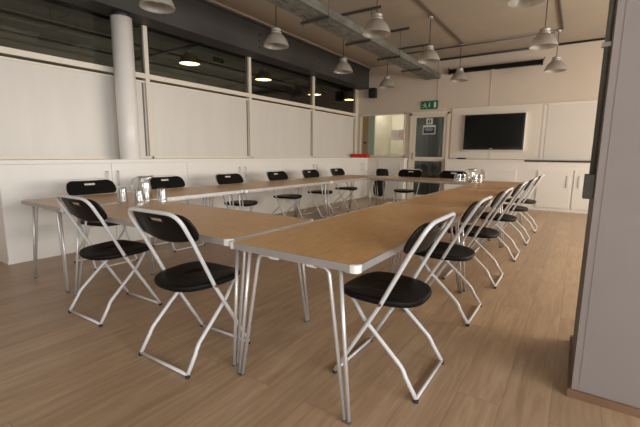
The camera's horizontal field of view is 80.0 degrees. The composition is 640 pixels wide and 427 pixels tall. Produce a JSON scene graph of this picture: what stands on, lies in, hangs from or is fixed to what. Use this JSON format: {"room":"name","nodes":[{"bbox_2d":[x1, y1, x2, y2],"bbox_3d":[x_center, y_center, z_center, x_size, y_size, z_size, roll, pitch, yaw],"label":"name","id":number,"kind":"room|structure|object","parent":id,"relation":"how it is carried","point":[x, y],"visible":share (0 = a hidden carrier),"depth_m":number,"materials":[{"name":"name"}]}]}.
{"room":"meeting room","nodes":[
{"label":"meeting room","id":0,"kind":"room"},
{"bbox_2d":[0,0,352,116],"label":"window","id":1,"kind":"structure","parent":0,"point":[39,9],"depth_m":8.72,"materials":[{"name":"black glass"}]},
{"bbox_2d":[134,42,203,59],"bbox_3d":[-3.008,-3.432,7.977,3.600,0.060,0.060,6,11,33],"label":"ceiling pipe","id":2,"kind":"object","parent":1,"relation":"attached to","point":[199,43],"visible":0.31,"depth_m":8.00,"materials":[{"name":"grey metal"}]},
{"bbox_2d":[0,9,344,97],"bbox_3d":[-2.783,-3.651,9.192,0.056,0.056,18.900,6,11,33],"label":"ceiling pipe","id":3,"kind":"object","parent":1,"relation":"attached to","point":[1,10],"visible":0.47,"depth_m":7.21,"materials":[{"name":"grey metal"}]},
{"bbox_2d":[0,28,352,106],"bbox_3d":[-3.779,-3.763,9.851,0.056,0.056,18.900,6,11,33],"label":"ceiling pipe","id":4,"kind":"object","parent":1,"relation":"attached to","point":[1,30],"visible":1,"depth_m":9.34,"materials":[{"name":"grey"}]},
{"bbox_2d":[179,39,199,65],"bbox_3d":[-2.277,-2.963,6.614,0.360,0.711,0.360,6,11,33],"label":"pendant lamp","id":5,"kind":"object","parent":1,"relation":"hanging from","point":[188,58],"visible":0.99,"depth_m":6.57,"materials":[{"name":"brown metal"}]},
{"bbox_2d":[179,62,198,65],"bbox_3d":[-2.280,-2.627,6.667,0.336,0.008,0.336,6,11,33],"label":"diffuser","id":6,"kind":"object","parent":5,"relation":"attached to","point":[182,63],"depth_m":6.68,"materials":[{"name":"beige plastic"}]},
{"bbox_2d":[41,0,352,90],"bbox_3d":[-1.869,-3.547,8.588,0.056,0.056,18.900,6,11,33],"label":"ceiling pipe","id":7,"kind":"object","parent":1,"relation":"attached to","point":[48,1],"visible":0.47,"depth_m":7.30,"materials":[{"name":"grey metal"}]},
{"bbox_2d":[213,53,222,63],"bbox_3d":[-2.313,-3.526,8.649,0.040,0.210,0.280,6,11,33],"label":"exit sign","id":8,"kind":"object","parent":1,"relation":"hanging from","point":[215,59],"visible":1,"depth_m":8.64,"materials":[{"name":"green"}]},
{"bbox_2d":[255,62,271,81],"bbox_3d":[-1.191,-3.171,8.002,0.360,0.711,0.360,6,11,33],"label":"pendant lamp","id":9,"kind":"object","parent":1,"relation":"hanging from","point":[263,75],"visible":0.99,"depth_m":7.96,"materials":[{"name":"brown"}]},
{"bbox_2d":[256,78,270,80],"bbox_3d":[-1.194,-2.834,8.055,0.336,0.008,0.336,6,11,33],"label":"diffuser","id":10,"kind":"object","parent":9,"relation":"attached to","point":[257,79],"depth_m":8.06,"materials":[{"name":"beige"}]},
{"bbox_2d":[308,85,320,95],"bbox_3d":[-0.137,-3.471,9.982,0.360,0.711,0.360,6,11,33],"label":"pendant lamp","id":11,"kind":"object","parent":1,"relation":"hanging from","point":[317,91],"visible":0.55,"depth_m":9.94,"materials":[{"name":"brown"}]},
{"bbox_2d":[344,88,352,100],"bbox_3d":[0.869,-3.600,10.863,0.360,0.711,0.360,6,11,33],"label":"pendant lamp","id":12,"kind":"object","parent":1,"relation":"hanging from","point":[349,97],"visible":0.82,"depth_m":10.82,"materials":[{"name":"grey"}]},
{"bbox_2d":[0,196,639,426],"bbox_3d":[1.007,0.701,3.209,8.520,0.100,12.620,6,11,33],"label":"floor","id":13,"kind":"structure","parent":0,"point":[509,367],"depth_m":2.24,"materials":[{"name":"brown wood"}]},
{"bbox_2d":[0,162,187,264],"bbox_3d":[-2.679,-0.129,4.744,0.496,1.000,2.158,6,11,33],"label":"storage cabinet","id":14,"kind":"object","parent":13,"relation":"on","point":[18,182],"visible":0.65,"depth_m":4.07,"materials":[{"name":"white laminate"}]},
{"bbox_2d":[0,157,367,164],"bbox_3d":[-1.103,-0.995,7.003,0.470,0.040,7.860,6,11,33],"label":"countertop","id":15,"kind":"structure","parent":14,"relation":"on","point":[2,161],"depth_m":4.83,"materials":[{"name":"white laminate"}]},
{"bbox_2d":[351,154,369,157],"bbox_3d":[1.089,-1.523,10.064,0.491,0.095,0.200,6,11,33],"label":"tray","id":16,"kind":"object","parent":15,"relation":"on","point":[352,155],"visible":1,"depth_m":9.98,"materials":[{"name":"red plastic"}]},
{"bbox_2d":[66,178,137,269],"bbox_3d":[-2.223,0.081,3.906,0.501,0.851,0.484,6,11,33],"label":"folding chair","id":17,"kind":"object","parent":13,"relation":"on","point":[75,187],"visible":0.7,"depth_m":3.91,"materials":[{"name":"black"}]},
{"bbox_2d":[55,194,161,326],"bbox_3d":[-1.485,0.274,2.718,0.484,0.851,0.501,6,10,32],"label":"folding chair","id":18,"kind":"object","parent":13,"relation":"on","point":[87,209],"visible":0.99,"depth_m":2.61,"materials":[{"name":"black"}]},
{"bbox_2d":[110,14,140,158],"bbox_3d":[-2.482,-1.058,4.952,0.244,2.775,0.244,6,11,33],"label":"column","id":19,"kind":"structure","parent":13,"relation":"on","point":[121,25],"depth_m":4.78,"materials":[{"name":"white paint"}]},
{"bbox_2d":[112,10,129,16],"bbox_3d":[-2.470,-2.456,4.733,0.200,0.055,0.200,6,11,33],"label":"trim","id":20,"kind":"structure","parent":19,"relation":"on","point":[119,12],"depth_m":4.65,"materials":[{"name":"grey metal"}]},
{"bbox_2d":[20,186,242,292],"bbox_3d":[-1.778,0.148,3.987,0.823,0.702,1.928,6,11,33],"label":"folding table","id":21,"kind":"object","parent":13,"relation":"on","point":[183,193],"visible":0.8,"depth_m":3.58,"materials":[{"name":"brown wood"}]},
{"bbox_2d":[132,175,152,198],"bbox_3d":[-1.644,-0.244,3.536,0.208,0.215,0.124,0,9,-4],"label":"water jug","id":22,"kind":"object","parent":21,"relation":"on","point":[151,176],"visible":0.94,"depth_m":3.53,"materials":[{"name":"clear glass"}]},
{"bbox_2d":[148,175,204,251],"bbox_3d":[-1.730,-0.025,4.615,0.501,0.851,0.484,6,11,33],"label":"folding chair","id":23,"kind":"object","parent":13,"relation":"on","point":[174,181],"visible":0.61,"depth_m":4.66,"materials":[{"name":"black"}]},
{"bbox_2d":[62,199,312,366],"bbox_3d":[-1.005,0.347,2.761,1.823,0.702,0.753,6,11,33],"label":"folding table","id":24,"kind":"object","parent":13,"relation":"on","point":[216,225],"visible":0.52,"depth_m":2.50,"materials":[{"name":"brown wood"}]},
{"bbox_2d":[133,189,144,205],"bbox_3d":[-1.470,-0.130,3.090,0.086,0.130,0.086,6,11,33],"label":"tumbler","id":25,"kind":"object","parent":24,"relation":"on","point":[137,189],"visible":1,"depth_m":3.09,"materials":[{"name":"clear glass"}]},
{"bbox_2d":[127,207,250,378],"bbox_3d":[-0.718,0.369,2.155,0.484,0.851,0.501,6,11,32],"label":"folding chair","id":26,"kind":"object","parent":13,"relation":"on","point":[199,275],"visible":0.98,"depth_m":2.04,"materials":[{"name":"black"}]},
{"bbox_2d":[187,160,282,213],"bbox_3d":[-1.481,-0.395,6.510,0.496,1.000,2.138,6,11,33],"label":"storage cabinet","id":27,"kind":"object","parent":13,"relation":"on","point":[198,173],"visible":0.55,"depth_m":6.34,"materials":[{"name":"white laminate"}]},
{"bbox_2d":[215,172,257,211],"bbox_3d":[-1.144,-0.140,5.382,0.501,0.851,0.484,6,11,33],"label":"folding chair","id":28,"kind":"object","parent":13,"relation":"on","point":[234,178],"visible":0.76,"depth_m":5.39,"materials":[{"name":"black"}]},
{"bbox_2d":[203,179,330,217],"bbox_3d":[-0.671,-0.086,5.544,0.773,0.702,1.903,6,11,33],"label":"folding table","id":29,"kind":"object","parent":13,"relation":"on","point":[250,187],"visible":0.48,"depth_m":5.30,"materials":[{"name":"brown wood"}]},
{"bbox_2d":[266,170,302,217],"bbox_3d":[-0.559,-0.270,6.244,0.501,0.851,0.484,6,11,33],"label":"folding chair","id":30,"kind":"object","parent":13,"relation":"on","point":[281,175],"visible":0.9,"depth_m":6.25,"materials":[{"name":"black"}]},
{"bbox_2d":[282,160,339,211],"bbox_3d":[-0.292,-0.658,8.263,0.496,1.000,2.128,6,11,33],"label":"storage cabinet","id":31,"kind":"object","parent":13,"relation":"on","point":[293,168],"visible":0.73,"depth_m":7.98,"materials":[{"name":"white laminate"}]},
{"bbox_2d":[302,169,334,217],"bbox_3d":[-0.030,-0.387,7.024,0.501,0.851,0.484,6,11,33],"label":"folding chair","id":32,"kind":"object","parent":13,"relation":"on","point":[314,173],"visible":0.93,"depth_m":7.00,"materials":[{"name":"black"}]},
{"bbox_2d":[296,175,378,216],"bbox_3d":[0.394,-0.322,7.114,0.773,0.702,1.903,6,11,33],"label":"folding table","id":33,"kind":"object","parent":13,"relation":"on","point":[340,178],"visible":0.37,"depth_m":6.76,"materials":[{"name":"brown wood"}]},
{"bbox_2d":[330,167,358,211],"bbox_3d":[0.504,-0.505,7.813,0.501,0.851,0.484,6,11,33],"label":"folding chair","id":34,"kind":"object","parent":13,"relation":"on","point":[340,171],"visible":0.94,"depth_m":7.82,"materials":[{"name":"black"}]},
{"bbox_2d":[230,202,466,424],"bbox_3d":[0.381,0.398,2.514,0.718,0.702,1.928,6,11,33],"label":"folding table","id":35,"kind":"object","parent":13,"relation":"on","point":[353,242],"visible":0.84,"depth_m":1.90,"materials":[{"name":"brown wood"}]},
{"bbox_2d":[339,159,367,201],"bbox_3d":[0.696,-0.877,9.721,0.496,1.000,1.418,6,11,33],"label":"storage cabinet","id":36,"kind":"object","parent":13,"relation":"on","point":[350,166],"visible":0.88,"depth_m":9.64,"materials":[{"name":"white laminate"}]},
{"bbox_2d":[373,169,388,199],"bbox_3d":[1.541,-0.750,9.673,0.173,0.767,0.444,-5,11,-34],"label":"folded chair","id":37,"kind":"object","parent":13,"relation":"on","point":[379,172],"visible":0.77,"depth_m":9.63,"materials":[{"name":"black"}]},
{"bbox_2d":[367,159,406,198],"bbox_3d":[1.727,-0.907,9.969,1.010,1.000,0.257,6,11,33],"label":"storage cabinet","id":38,"kind":"object","parent":13,"relation":"on","point":[394,166],"visible":0.68,"depth_m":9.82,"materials":[{"name":"white laminate"}]},
{"bbox_2d":[368,158,407,159],"bbox_3d":[1.749,-1.420,9.887,1.020,0.040,0.220,6,11,33],"label":"countertop","id":39,"kind":"structure","parent":38,"relation":"on","point":[368,158],"depth_m":9.70,"materials":[{"name":"white laminate"}]},
{"bbox_2d":[332,212,455,403],"bbox_3d":[0.379,0.407,1.978,0.501,0.851,0.484,6,11,33],"label":"folding chair","id":40,"kind":"object","parent":13,"relation":"on","point":[393,290],"visible":1,"depth_m":1.88,"materials":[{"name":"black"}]},
{"bbox_2d":[393,169,421,202],"bbox_3d":[1.683,-0.436,7.442,0.484,0.851,0.501,6,11,33],"label":"folding chair","id":41,"kind":"object","parent":13,"relation":"on","point":[404,172],"visible":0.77,"depth_m":7.50,"materials":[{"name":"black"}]},
{"bbox_2d":[368,176,482,224],"bbox_3d":[1.865,-0.278,6.925,1.883,0.702,0.763,6,11,33],"label":"folding table","id":42,"kind":"object","parent":13,"relation":"on","point":[380,178],"visible":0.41,"depth_m":6.75,"materials":[{"name":"brown wood"}]},
{"bbox_2d":[403,195,492,326],"bbox_3d":[0.923,0.288,2.772,0.501,0.851,0.484,6,11,33],"label":"folding chair","id":43,"kind":"object","parent":13,"relation":"on","point":[445,251],"visible":0.91,"depth_m":2.65,"materials":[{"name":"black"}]},
{"bbox_2d":[395,188,507,291],"bbox_3d":[1.476,0.164,4.077,0.688,0.702,1.908,6,11,33],"label":"folding table","id":44,"kind":"object","parent":13,"relation":"on","point":[452,197],"visible":0.41,"depth_m":3.75,"materials":[{"name":"brown wood"}]},
{"bbox_2d":[439,170,466,190],"bbox_3d":[2.372,-0.359,6.987,0.484,0.851,0.501,6,11,33],"label":"folding chair","id":45,"kind":"object","parent":13,"relation":"on","point":[446,174],"visible":0.56,"depth_m":7.10,"materials":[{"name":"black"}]},
{"bbox_2d":[442,187,512,288],"bbox_3d":[1.438,0.179,3.496,0.501,0.851,0.484,6,11,33],"label":"folding chair","id":46,"kind":"object","parent":13,"relation":"on","point":[477,232],"visible":0.93,"depth_m":3.38,"materials":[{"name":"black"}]},
{"bbox_2d":[444,161,524,205],"bbox_3d":[3.683,-0.686,8.676,1.660,1.000,0.257,6,11,33],"label":"storage cabinet","id":47,"kind":"object","parent":13,"relation":"on","point":[486,170],"visible":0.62,"depth_m":8.47,"materials":[{"name":"white laminate"}]},
{"bbox_2d":[445,159,523,161],"bbox_3d":[3.688,-1.199,8.606,1.650,0.035,0.200,6,11,33],"label":"countertop","id":48,"kind":"structure","parent":47,"relation":"on","point":[445,159],"depth_m":8.59,"materials":[{"name":"white laminate"}]},
{"bbox_2d":[454,180,523,246],"bbox_3d":[2.549,-0.071,5.642,0.688,0.702,1.908,6,11,33],"label":"folding table","id":49,"kind":"object","parent":13,"relation":"on","point":[481,185],"visible":0.41,"depth_m":5.41,"materials":[{"name":"brown wood"}]},
{"bbox_2d":[474,181,527,261],"bbox_3d":[2.029,0.054,4.331,0.501,0.851,0.484,6,11,33],"label":"folding chair","id":50,"kind":"object","parent":13,"relation":"on","point":[504,217],"visible":0.88,"depth_m":4.23,"materials":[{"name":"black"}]},
{"bbox_2d":[488,177,537,244],"bbox_3d":[2.569,-0.060,5.092,0.501,0.851,0.484,6,11,33],"label":"folding chair","id":51,"kind":"object","parent":13,"relation":"on","point":[516,207],"visible":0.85,"depth_m":4.93,"materials":[{"name":"white metal"}]},
{"bbox_2d":[503,175,544,232],"bbox_3d":[3.127,-0.180,5.888,0.501,0.851,0.484,6,11,33],"label":"folding chair","id":52,"kind":"object","parent":13,"relation":"on","point":[526,200],"visible":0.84,"depth_m":5.76,"materials":[{"name":"white metal"}]},
{"bbox_2d":[522,162,589,213],"bbox_3d":[5.135,-0.527,7.729,1.819,1.005,0.234,6,11,33],"label":"storage cabinet","id":53,"kind":"object","parent":13,"relation":"on","point":[560,189],"visible":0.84,"depth_m":7.79,"materials":[{"name":"white laminate"}]},
{"bbox_2d":[524,160,590,162],"bbox_3d":[6.099,-0.932,7.020,4.135,0.029,0.225,6,11,33],"label":"countertop","id":54,"kind":"structure","parent":53,"relation":"on","point":[524,160],"depth_m":7.81,"materials":[{"name":"grey"}]},
{"bbox_2d":[362,114,403,155],"bbox_3d":[2.292,-2.058,11.055,1.480,3.050,2.180,6,11,33],"label":"wall","id":55,"kind":"structure","parent":0,"point":[384,124],"depth_m":11.92,"materials":[{"name":"beige paint"}]},
{"bbox_2d":[362,116,368,153],"bbox_3d":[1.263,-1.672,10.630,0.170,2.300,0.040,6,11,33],"label":"door","id":56,"kind":"structure","parent":55,"relation":"in","point":[365,118],"depth_m":10.53,"materials":[{"name":"orange wood"}]},
{"bbox_2d":[368,116,374,154],"bbox_3d":[1.400,-1.651,10.500,0.195,2.300,0.015,6,11,33],"label":"window","id":57,"kind":"structure","parent":55,"relation":"in","point":[371,123],"depth_m":10.41,"materials":[{"name":"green glass"}]},
{"bbox_2d":[214,0,608,67],"bbox_3d":[1.104,-2.760,2.793,8.550,0.150,12.900,6,11,33],"label":"ceiling","id":58,"kind":"structure","parent":0,"point":[471,21],"depth_m":6.48,"materials":[{"name":"white paint"}]},
{"bbox_2d":[139,0,174,13],"bbox_3d":[-1.727,-2.540,4.004,0.360,0.711,0.360,6,11,33],"label":"pendant lamp","id":59,"kind":"object","parent":58,"relation":"hanging from","point":[155,6],"visible":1,"depth_m":4.17,"materials":[{"name":"grey metal"}]},
{"bbox_2d":[264,5,288,49],"bbox_3d":[-0.627,-2.753,5.430,0.360,0.711,0.360,6,11,33],"label":"pendant lamp","id":60,"kind":"object","parent":58,"relation":"hanging from","point":[275,40],"visible":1,"depth_m":5.39,"materials":[{"name":"grey metal"}]},
{"bbox_2d":[334,39,352,73],"bbox_3d":[0.437,-3.005,7.105,0.360,0.711,0.360,6,11,33],"label":"pendant lamp","id":61,"kind":"object","parent":58,"relation":"hanging from","point":[343,67],"visible":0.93,"depth_m":7.07,"materials":[{"name":"grey metal"}]},
{"bbox_2d":[266,0,440,79],"bbox_3d":[-0.745,-2.623,4.026,0.740,0.535,12.231,6,11,33],"label":"cable tray","id":62,"kind":"object","parent":58,"relation":"hanging from","point":[326,17],"visible":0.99,"depth_m":5.82,"materials":[{"name":"metal"}]},
{"bbox_2d":[362,0,390,37],"bbox_3d":[0.725,-2.647,4.833,0.360,0.711,0.360,6,11,33],"label":"pendant lamp","id":63,"kind":"object","parent":58,"relation":"hanging from","point":[376,27],"visible":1,"depth_m":4.80,"materials":[{"name":"grey plastic"}]},
{"bbox_2d":[379,61,394,88],"bbox_3d":[1.529,-3.242,8.679,0.360,0.711,0.360,6,11,33],"label":"pendant lamp","id":64,"kind":"object","parent":58,"relation":"hanging from","point":[386,83],"visible":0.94,"depth_m":8.64,"materials":[{"name":"grey plastic"}]},
{"bbox_2d":[417,15,439,63],"bbox_3d":[1.794,-2.856,6.232,0.360,0.711,0.360,6,11,33],"label":"pendant lamp","id":65,"kind":"object","parent":58,"relation":"hanging from","point":[429,55],"visible":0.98,"depth_m":6.19,"materials":[{"name":"grey plastic"}]},
{"bbox_2d":[417,0,463,43],"bbox_3d":[-0.249,-2.723,3.065,0.032,0.032,11.230,6,11,33],"label":"conduit pipe","id":66,"kind":"object","parent":58,"relation":"attached to","point":[419,1],"visible":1,"depth_m":6.31,"materials":[{"name":"grey metal"}]},
{"bbox_2d":[450,44,467,81],"bbox_3d":[2.880,-3.097,7.834,0.360,0.711,0.360,6,11,33],"label":"pendant lamp","id":67,"kind":"object","parent":58,"relation":"hanging from","point":[459,75],"visible":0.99,"depth_m":7.79,"materials":[{"name":"grey plastic"}]},
{"bbox_2d":[406,32,554,53],"bbox_3d":[3.023,-3.376,7.621,2.860,0.028,0.028,6,11,33],"label":"conduit pipe","id":68,"kind":"object","parent":58,"relation":"attached to","point":[551,32],"visible":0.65,"depth_m":7.50,"materials":[{"name":"grey metal"}]},
{"bbox_2d":[507,0,545,7],"bbox_3d":[2.067,-2.464,3.744,0.360,0.711,0.360,6,11,33],"label":"pendant lamp","id":69,"kind":"object","parent":58,"relation":"hanging from","point":[511,3],"visible":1,"depth_m":3.94,"materials":[{"name":"grey plastic"}]},
{"bbox_2d":[529,0,557,49],"bbox_3d":[3.155,-2.703,5.332,0.360,0.711,0.360,6,11,33],"label":"pendant lamp","id":70,"kind":"object","parent":58,"relation":"hanging from","point":[545,39],"visible":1,"depth_m":5.30,"materials":[{"name":"grey plastic"}]},
{"bbox_2d":[544,29,566,72],"bbox_3d":[4.258,-2.931,6.851,0.360,0.711,0.360,6,11,33],"label":"pendant lamp","id":71,"kind":"object","parent":58,"relation":"hanging from","point":[556,65],"visible":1,"depth_m":6.81,"materials":[{"name":"grey plastic"}]},
{"bbox_2d":[558,0,563,29],"bbox_3d":[1.170,-2.564,2.133,0.032,0.032,11.240,6,11,33],"label":"conduit pipe","id":72,"kind":"object","parent":58,"relation":"attached to","point":[559,1],"visible":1,"depth_m":6.01,"materials":[{"name":"grey metal"}]},
{"bbox_2d":[413,117,443,194],"bbox_3d":[3.688,-1.827,9.656,2.420,3.050,1.380,6,11,33],"label":"wall","id":73,"kind":"structure","parent":0,"point":[427,145],"depth_m":10.63,"materials":[{"name":"grey glass"}]},
{"bbox_2d":[357,40,604,198],"bbox_3d":[4.547,-1.793,8.165,8.550,3.360,0.120,6,11,33],"label":"wall","id":74,"kind":"structure","parent":0,"point":[580,81],"depth_m":8.43,"materials":[{"name":"paint"}]},
{"bbox_2d":[60,0,369,89],"bbox_3d":[-2.278,-2.781,5.022,0.340,0.500,12.398,6,11,33],"label":"ceiling beam","id":75,"kind":"structure","parent":74,"relation":"attached to","point":[202,21],"depth_m":6.11,"materials":[{"name":"grey paint"}]},
{"bbox_2d":[206,0,371,68],"bbox_3d":[-2.261,-3.041,4.971,0.375,0.030,12.398,6,11,33],"label":"trim","id":76,"kind":"structure","parent":74,"relation":"attached to","point":[211,1],"depth_m":6.95,"materials":[{"name":"grey metal"}]},
{"bbox_2d":[369,88,376,98],"bbox_3d":[1.381,-3.131,9.932,0.190,0.250,0.175,6,11,33],"label":"wall speaker","id":77,"kind":"object","parent":74,"relation":"attached to","point":[372,91],"visible":1,"depth_m":9.86,"materials":[{"name":"black plastic"}]},
{"bbox_2d":[359,113,405,156],"bbox_3d":[1.625,-2.054,10.047,1.280,1.100,0.060,6,11,33],"label":"window","id":78,"kind":"structure","parent":74,"relation":"in","point":[361,116],"depth_m":10.00,"materials":[{"name":"beige"}]},
{"bbox_2d":[391,130,402,139],"bbox_3d":[2.001,-2.009,9.785,0.380,0.260,0.022,6,11,33],"label":"paper notice","id":79,"kind":"object","parent":78,"relation":"attached to","point":[395,134],"visible":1,"depth_m":9.80,"materials":[{"name":"white paper"}]},
{"bbox_2d":[407,110,449,198],"bbox_3d":[2.656,-1.405,9.423,0.960,2.170,0.116,6,11,33],"label":"door","id":80,"kind":"structure","parent":74,"relation":"in","point":[446,113],"depth_m":9.41,"materials":[{"name":"beige wood"}]},
{"bbox_2d":[423,125,435,133],"bbox_3d":[2.667,-2.048,9.329,0.310,0.220,0.008,6,11,33],"label":"notice","id":81,"kind":"object","parent":80,"relation":"attached to","point":[427,129],"visible":1,"depth_m":9.33,"materials":[{"name":"grey paper"}]},
{"bbox_2d":[426,118,432,123],"bbox_3d":[2.668,-2.246,9.298,0.160,0.140,0.008,6,11,33],"label":"sticker","id":82,"kind":"object","parent":80,"relation":"attached to","point":[428,120],"visible":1,"depth_m":9.29,"materials":[{"name":"grey"}]},
{"bbox_2d":[421,100,437,109],"bbox_3d":[2.650,-2.625,9.233,0.410,0.196,0.032,6,11,33],"label":"exit sign","id":83,"kind":"object","parent":74,"relation":"attached to","point":[424,104],"visible":1,"depth_m":9.22,"materials":[{"name":"green plastic"}]},
{"bbox_2d":[440,48,529,60],"bbox_3d":[3.732,-3.500,8.352,2.230,0.040,0.040,6,11,33],"label":"conduit pipe","id":84,"kind":"object","parent":74,"relation":"attached to","point":[523,48],"visible":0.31,"depth_m":8.38,"materials":[{"name":"grey metal"}]},
{"bbox_2d":[462,112,527,150],"bbox_3d":[3.850,-1.803,8.479,1.275,0.820,0.095,6,11,33],"label":"television","id":85,"kind":"object","parent":74,"relation":"attached to","point":[495,131],"visible":1,"depth_m":8.42,"materials":[{"name":"black glossy screen"},{"name":"silver plastic"}]},
{"bbox_2d":[448,57,544,74],"bbox_3d":[3.780,-3.206,8.321,1.947,0.154,0.130,6,11,33],"label":"bar","id":86,"kind":"object","parent":74,"relation":"attached to","point":[540,61],"visible":1,"depth_m":8.20,"materials":[{"name":"black metal"}]},
{"bbox_2d":[450,104,544,159],"bbox_3d":[3.884,-1.800,8.527,1.870,1.150,0.022,6,11,33],"label":"wall panel","id":87,"kind":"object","parent":74,"relation":"attached to","point":[535,113],"depth_m":8.39,"materials":[{"name":"white paint"}]},
{"bbox_2d":[452,100,597,108],"bbox_3d":[4.548,-2.296,7.998,3.460,0.015,0.030,6,11,33],"label":"trim","id":88,"kind":"structure","parent":74,"relation":"attached to","point":[590,100],"depth_m":8.09,"materials":[{"name":"beige"}]},
{"bbox_2d":[539,104,547,159],"bbox_3d":[4.684,-1.699,7.995,0.060,1.130,0.030,6,11,33],"label":"trim","id":89,"kind":"structure","parent":74,"relation":"attached to","point":[546,105],"depth_m":7.98,"materials":[{"name":"white paint"}]},
{"bbox_2d":[543,101,597,159],"bbox_3d":[5.921,-1.567,7.177,2.900,1.145,0.024,6,11,33],"label":"whiteboard","id":90,"kind":"object","parent":74,"relation":"attached to","point":[570,126],"visible":0.56,"depth_m":7.73,"materials":[{"name":"white paint"}]},
{"bbox_2d":[558,38,604,45],"bbox_3d":[6.303,-3.221,6.661,3.650,0.040,0.040,6,11,33],"label":"conduit pipe","id":91,"kind":"object","parent":74,"relation":"attached to","point":[598,39],"visible":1,"depth_m":7.44,"materials":[{"name":"grey metal"}]},
{"bbox_2d":[571,0,639,407],"bbox_3d":[2.689,-0.684,0.969,3.126,3.360,0.645,6,11,33],"label":"wall","id":92,"kind":"structure","parent":0,"point":[611,358],"depth_m":1.66,"materials":[{"name":"grey paint"}]},
{"bbox_2d":[582,0,615,198],"bbox_3d":[1.301,-1.274,1.654,0.042,2.430,0.090,6,11,33],"label":"conduit","id":93,"kind":"object","parent":92,"relation":"attached to","point":[589,179],"visible":0.98,"depth_m":1.76,"materials":[{"name":"metal"}]},
{"bbox_2d":[567,335,639,417],"bbox_3d":[2.666,0.957,1.227,3.141,0.038,0.672,6,11,33],"label":"baseboard","id":94,"kind":"structure","parent":92,"relation":"attached to","point":[630,410],"depth_m":1.76,"materials":[{"name":"brown wood"}]},
{"bbox_2d":[579,0,627,383],"bbox_3d":[1.236,-0.822,1.541,0.003,3.290,0.004,6,11,33],"label":"trim","id":95,"kind":"structure","parent":92,"relation":"attached to","point":[627,0],"depth_m":1.65,"materials":[{"name":"grey paint"}]},
{"bbox_3d":[-2.500,-0.274,5.551,0.100,1.040,12.400,6,11,33],"label":"wall","id":96,"kind":"structure","parent":0,"visible":0},
{"bbox_2d":[0,24,153,158],"bbox_3d":[-2.991,-1.585,4.517,0.095,1.860,2.080,6,11,33],"label":"window","id":97,"kind":"structure","parent":96,"relation":"in","point":[47,111],"depth_m":4.50,"materials":[{"name":"beige"}]},
{"bbox_2d":[148,56,252,158],"bbox_3d":[-1.857,-1.836,6.189,0.095,1.860,2.050,6,11,33],"label":"window","id":98,"kind":"structure","parent":96,"relation":"in","point":[186,122],"depth_m":6.12,"materials":[{"name":"beige"}]},
{"bbox_2d":[251,76,314,157],"bbox_3d":[-0.729,-2.086,7.852,0.095,1.860,2.060,6,11,33],"label":"window","id":99,"kind":"structure","parent":96,"relation":"in","point":[278,130],"depth_m":7.85,"materials":[{"name":"beige"}]},
{"bbox_2d":[314,89,357,157],"bbox_3d":[0.393,-2.334,9.507,0.095,1.860,2.030,6,11,33],"label":"window","id":100,"kind":"structure","parent":96,"relation":"in","point":[335,134],"depth_m":9.54,"materials":[{"name":"beige"}]},
{"bbox_2d":[356,90,358,153],"bbox_3d":[0.967,-2.443,10.361,0.090,1.820,0.100,6,11,33],"label":"trim","id":101,"kind":"structure","parent":96,"relation":"on","point":[358,90],"depth_m":10.34,"materials":[{"name":"beige"}]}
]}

